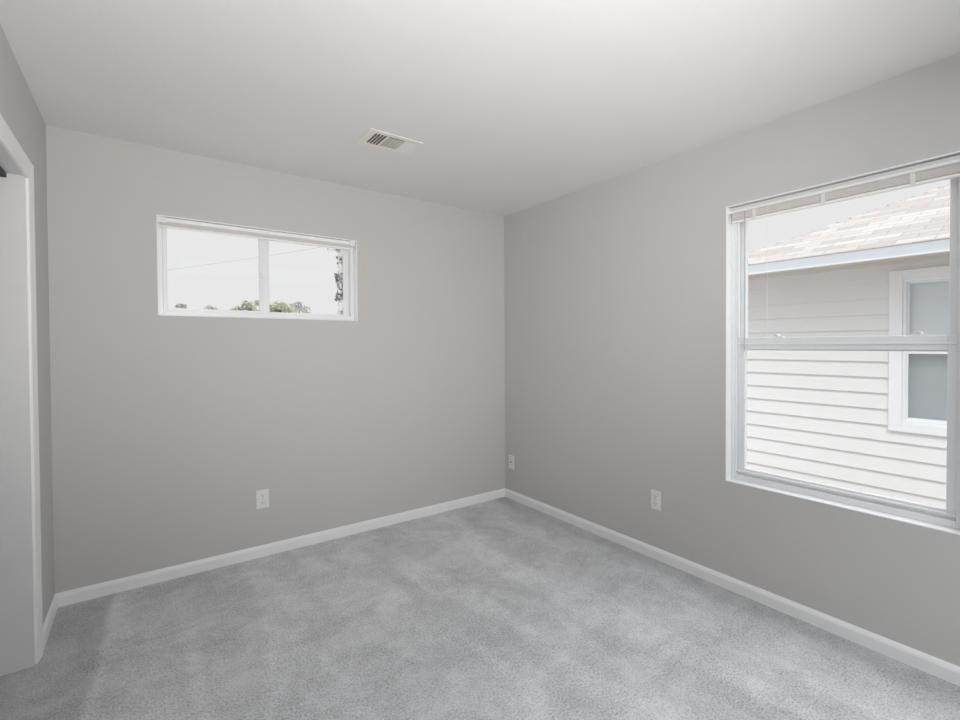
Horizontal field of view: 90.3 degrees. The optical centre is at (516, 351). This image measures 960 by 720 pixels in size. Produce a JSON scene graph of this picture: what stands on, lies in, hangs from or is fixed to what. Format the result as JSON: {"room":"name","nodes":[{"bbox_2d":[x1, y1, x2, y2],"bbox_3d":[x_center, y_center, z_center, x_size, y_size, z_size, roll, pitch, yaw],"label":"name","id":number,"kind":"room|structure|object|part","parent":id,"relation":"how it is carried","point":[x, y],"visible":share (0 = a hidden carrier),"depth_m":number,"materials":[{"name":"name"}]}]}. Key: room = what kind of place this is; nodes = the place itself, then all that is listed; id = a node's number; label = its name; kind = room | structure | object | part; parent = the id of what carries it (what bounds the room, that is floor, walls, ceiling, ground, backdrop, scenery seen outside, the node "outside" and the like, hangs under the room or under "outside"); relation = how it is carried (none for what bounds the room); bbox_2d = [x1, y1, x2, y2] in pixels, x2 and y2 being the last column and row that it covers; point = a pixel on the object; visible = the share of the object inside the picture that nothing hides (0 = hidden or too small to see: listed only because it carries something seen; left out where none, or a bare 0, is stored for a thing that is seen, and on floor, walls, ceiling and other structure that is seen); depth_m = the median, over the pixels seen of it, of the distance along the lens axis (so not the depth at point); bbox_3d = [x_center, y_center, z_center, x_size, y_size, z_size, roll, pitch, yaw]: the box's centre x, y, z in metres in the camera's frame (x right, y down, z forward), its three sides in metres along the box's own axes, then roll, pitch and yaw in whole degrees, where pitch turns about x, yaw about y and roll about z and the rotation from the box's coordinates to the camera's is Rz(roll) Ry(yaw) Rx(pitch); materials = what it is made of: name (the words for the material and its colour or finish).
{"room":"empty bedroom","nodes":[
{"label":"empty bedroom","id":0,"kind":"room"},
{"bbox_2d":[0,24,54,623],"bbox_3d":[-0.805,0.106,0.320,0.120,2.440,5.200,-1,1,-38],"label":"wall","id":1,"kind":"structure","parent":0,"point":[19,110],"depth_m":2.20,"materials":[{"name":"beige paint"}]},
{"bbox_2d":[0,114,42,675],"bbox_3d":[-1.613,0.266,1.375,0.136,2.095,1.590,-1,1,-38],"label":"door frame","id":2,"kind":"structure","parent":1,"relation":"attached to","point":[21,619],"depth_m":1.95,"materials":[{"name":"white paint"}]},
{"bbox_2d":[43,595,57,650],"bbox_3d":[-2.194,1.268,2.236,0.013,0.070,0.465,-1,1,-38],"label":"baseboard","id":3,"kind":"structure","parent":1,"relation":"attached to","point":[49,619],"depth_m":2.24,"materials":[{"name":"white paint"}]},
{"bbox_2d":[46,125,504,592],"bbox_3d":[-1.263,0.062,3.348,3.118,2.440,0.140,-1,1,-38],"label":"wall","id":4,"kind":"structure","parent":0,"point":[166,431],"depth_m":2.95,"materials":[{"name":"beige paint"}]},
{"bbox_2d":[156,214,357,320],"bbox_3d":[-1.605,-0.495,3.065,1.130,0.566,0.126,-1,1,-38],"label":"window","id":5,"kind":"structure","parent":4,"relation":"in","point":[350,293],"depth_m":3.05,"materials":[{"name":"white paint"}]},
{"bbox_3d":[-1.832,-0.489,2.908,0.526,0.506,0.024,-1,1,-38],"label":"sash","id":6,"kind":"part","parent":5,"relation":"part of","materials":[{"name":"white plastic"}]},
{"bbox_2d":[158,216,354,249],"bbox_3d":[-1.587,-0.743,3.033,1.114,0.057,0.044,-1,1,-38],"label":"mini blind","id":7,"kind":"object","parent":5,"relation":"attached to","point":[170,223],"visible":0.94,"depth_m":2.97,"materials":[{"name":"white plastic"}]},
{"bbox_3d":[-1.431,-0.496,3.258,0.562,0.506,0.022,-1,1,-38],"label":"sash","id":8,"kind":"part","parent":5,"relation":"part of","materials":[{"name":"white plastic"}]},
{"bbox_2d":[256,489,268,508],"bbox_3d":[-1.598,0.927,3.002,0.073,0.118,0.009,-1,1,-38],"label":"power outlet","id":9,"kind":"object","parent":4,"relation":"attached to","point":[262,496],"visible":1,"depth_m":3.00,"materials":[{"name":"white plastic"}]},
{"bbox_2d":[54,488,505,606],"bbox_3d":[-1.219,1.248,3.299,2.858,0.070,0.013,-1,1,-38],"label":"baseboard","id":10,"kind":"structure","parent":4,"relation":"attached to","point":[102,589],"depth_m":2.96,"materials":[{"name":"white paint"}]},
{"bbox_2d":[0,0,959,216],"bbox_3d":[0.084,-1.228,0.997,3.848,0.200,5.480,-1,1,-38],"label":"ceiling","id":11,"kind":"structure","parent":0,"point":[513,106],"depth_m":1.95,"materials":[{"name":"white paint"}]},
{"bbox_2d":[356,128,422,155],"bbox_3d":[-0.694,-1.145,2.613,0.300,0.008,0.213,-1,1,-38],"label":"ceiling vent","id":12,"kind":"object","parent":11,"relation":"in","point":[375,138],"visible":1,"depth_m":2.60,"materials":[{"name":"metal"}]},
{"bbox_2d":[0,497,959,719],"bbox_3d":[0.095,1.411,1.037,3.848,0.200,5.480,-1,1,-38],"label":"floor","id":13,"kind":"structure","parent":0,"point":[504,608],"depth_m":2.09,"materials":[{"name":"grey carpet"}]},
{"bbox_2d":[504,53,959,666],"bbox_3d":[1.552,0.068,2.156,0.140,2.440,5.200,-1,1,-38],"label":"wall","id":14,"kind":"structure","parent":0,"point":[615,287],"depth_m":2.76,"materials":[{"name":"beige paint"}]},
{"bbox_2d":[509,455,513,468],"bbox_3d":[-0.046,0.948,4.097,0.018,0.116,0.073,-1,1,-38],"label":"cable jack","id":15,"kind":"object","parent":14,"relation":"attached to","point":[511,458],"visible":1,"depth_m":4.09,"materials":[{"name":"white plastic"}]},
{"bbox_2d":[651,489,660,510],"bbox_3d":[0.860,0.915,2.941,0.009,0.118,0.073,-1,1,-38],"label":"power outlet","id":16,"kind":"object","parent":14,"relation":"attached to","point":[655,495],"visible":1,"depth_m":2.94,"materials":[{"name":"white plastic"}]},
{"bbox_2d":[505,489,959,685],"bbox_3d":[1.501,1.254,2.122,0.013,0.070,5.187,-1,1,-38],"label":"baseboard","id":17,"kind":"structure","parent":14,"relation":"attached to","point":[944,670],"depth_m":2.38,"materials":[{"name":"white paint"}]},
{"bbox_2d":[725,151,959,534],"bbox_3d":[1.478,-0.037,2.240,0.131,1.484,0.956,-1,1,-38],"label":"window","id":18,"kind":"structure","parent":14,"relation":"in","point":[946,519],"depth_m":2.20,"materials":[{"name":"white paint"}]},
{"bbox_2d":[728,155,959,350],"bbox_3d":[1.450,-0.385,2.214,0.043,0.770,0.944,-1,1,-38],"label":"mini blind","id":19,"kind":"object","parent":18,"relation":"attached to","point":[946,168],"visible":1,"depth_m":2.14,"materials":[{"name":"white plastic"}]},
{"bbox_3d":[1.451,-0.694,2.211,0.025,0.011,0.912,-1,1,-38],"label":"rail","id":20,"kind":"part","parent":19,"relation":"part of","materials":[{"name":"white plastic"}]},
{"bbox_3d":[1.487,0.298,2.251,0.036,0.742,0.892,-1,1,-38],"label":"sash","id":21,"kind":"part","parent":18,"relation":"part of","materials":[{"name":"white plastic"}]},
{"bbox_3d":[1.513,-0.374,2.264,0.026,0.738,0.892,-1,1,-38],"label":"sash","id":22,"kind":"part","parent":18,"relation":"part of","materials":[{"name":"white plastic"}]},
{"label":"outside","id":23,"kind":"structure","parent":0,"visible":0},
{"bbox_3d":[-12.383,1.791,19.970,120.000,0.180,100.000,-1,1,-38],"label":"ground","id":24,"kind":"structure","parent":23,"visible":0},
{"bbox_2d":[174,303,186,307],"bbox_3d":[-21.648,-0.786,30.511,1.725,4.737,1.771,-1,1,-38],"label":"tree","id":25,"kind":"object","parent":24,"relation":"on","point":[179,305],"visible":0.07,"depth_m":30.48,"materials":[{"name":"green plant"}]},
{"bbox_2d":[203,305,217,309],"bbox_3d":[-21.406,-0.865,33.209,1.515,4.812,1.562,-1,1,-38],"label":"tree","id":26,"kind":"object","parent":24,"relation":"on","point":[208,306],"visible":0.08,"depth_m":32.87,"materials":[{"name":"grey plant"}]},
{"bbox_2d":[230,301,258,310],"bbox_3d":[-18.287,-0.969,31.901,2.122,5.033,2.033,0,1,-11],"label":"tree","id":27,"kind":"object","parent":24,"relation":"on","point":[245,304],"visible":0.21,"depth_m":31.78,"materials":[{"name":"green plant"}]},
{"bbox_2d":[252,300,271,310],"bbox_3d":[-19.131,-1.200,35.639,2.135,5.390,2.120,-1,1,-38],"label":"tree","id":28,"kind":"object","parent":24,"relation":"on","point":[257,301],"visible":0.04,"depth_m":35.09,"materials":[{"name":"green plant"}]},
{"bbox_2d":[270,300,293,312],"bbox_3d":[-16.698,-1.051,33.747,1.932,5.128,2.169,-1,1,-38],"label":"tree","id":29,"kind":"object","parent":24,"relation":"on","point":[281,306],"visible":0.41,"depth_m":33.47,"materials":[{"name":"green plant"}]},
{"bbox_2d":[287,301,310,312],"bbox_3d":[-17.984,-1.399,38.990,2.690,5.678,2.679,-1,1,-38],"label":"tree","id":30,"kind":"object","parent":24,"relation":"on","point":[292,305],"visible":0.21,"depth_m":39.14,"materials":[{"name":"green plant"}]},
{"bbox_2d":[327,248,342,314],"bbox_3d":[-8.470,-2.971,22.971,2.100,9.220,0.562,-1,1,-38],"label":"tree","id":31,"kind":"object","parent":24,"relation":"on","point":[339,277],"visible":0.43,"depth_m":22.84,"materials":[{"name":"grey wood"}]},
{"bbox_2d":[169,247,319,269],"bbox_3d":[-14.230,-3.279,18.459,13.359,3.296,0.014,-1,1,-38],"label":"power line","id":32,"kind":"object","parent":31,"relation":"attached to","point":[318,247],"visible":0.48,"depth_m":20.26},
{"bbox_2d":[747,184,949,507],"bbox_3d":[8.512,-0.574,5.222,8.055,4.834,9.695,-1,1,-38],"label":"house","id":33,"kind":"structure","parent":24,"relation":"on","point":[875,422],"depth_m":5.50,"materials":[{"name":"paint"}]},
{"bbox_3d":[4.447,-0.005,4.813,0.065,1.742,1.095,-1,1,-38],"label":"window casing","id":34,"kind":"part","parent":33,"relation":"part of","materials":[{"name":"paint"}]},
{"bbox_3d":[4.463,0.351,4.829,0.030,0.773,0.809,-1,1,-38],"label":"sash","id":35,"kind":"part","parent":33,"relation":"part of","materials":[{"name":"glass"}]},
{"bbox_3d":[4.483,-0.363,4.837,0.030,0.771,0.809,-1,1,-38],"label":"sash","id":36,"kind":"part","parent":33,"relation":"part of","materials":[{"name":"glass"}]}
]}

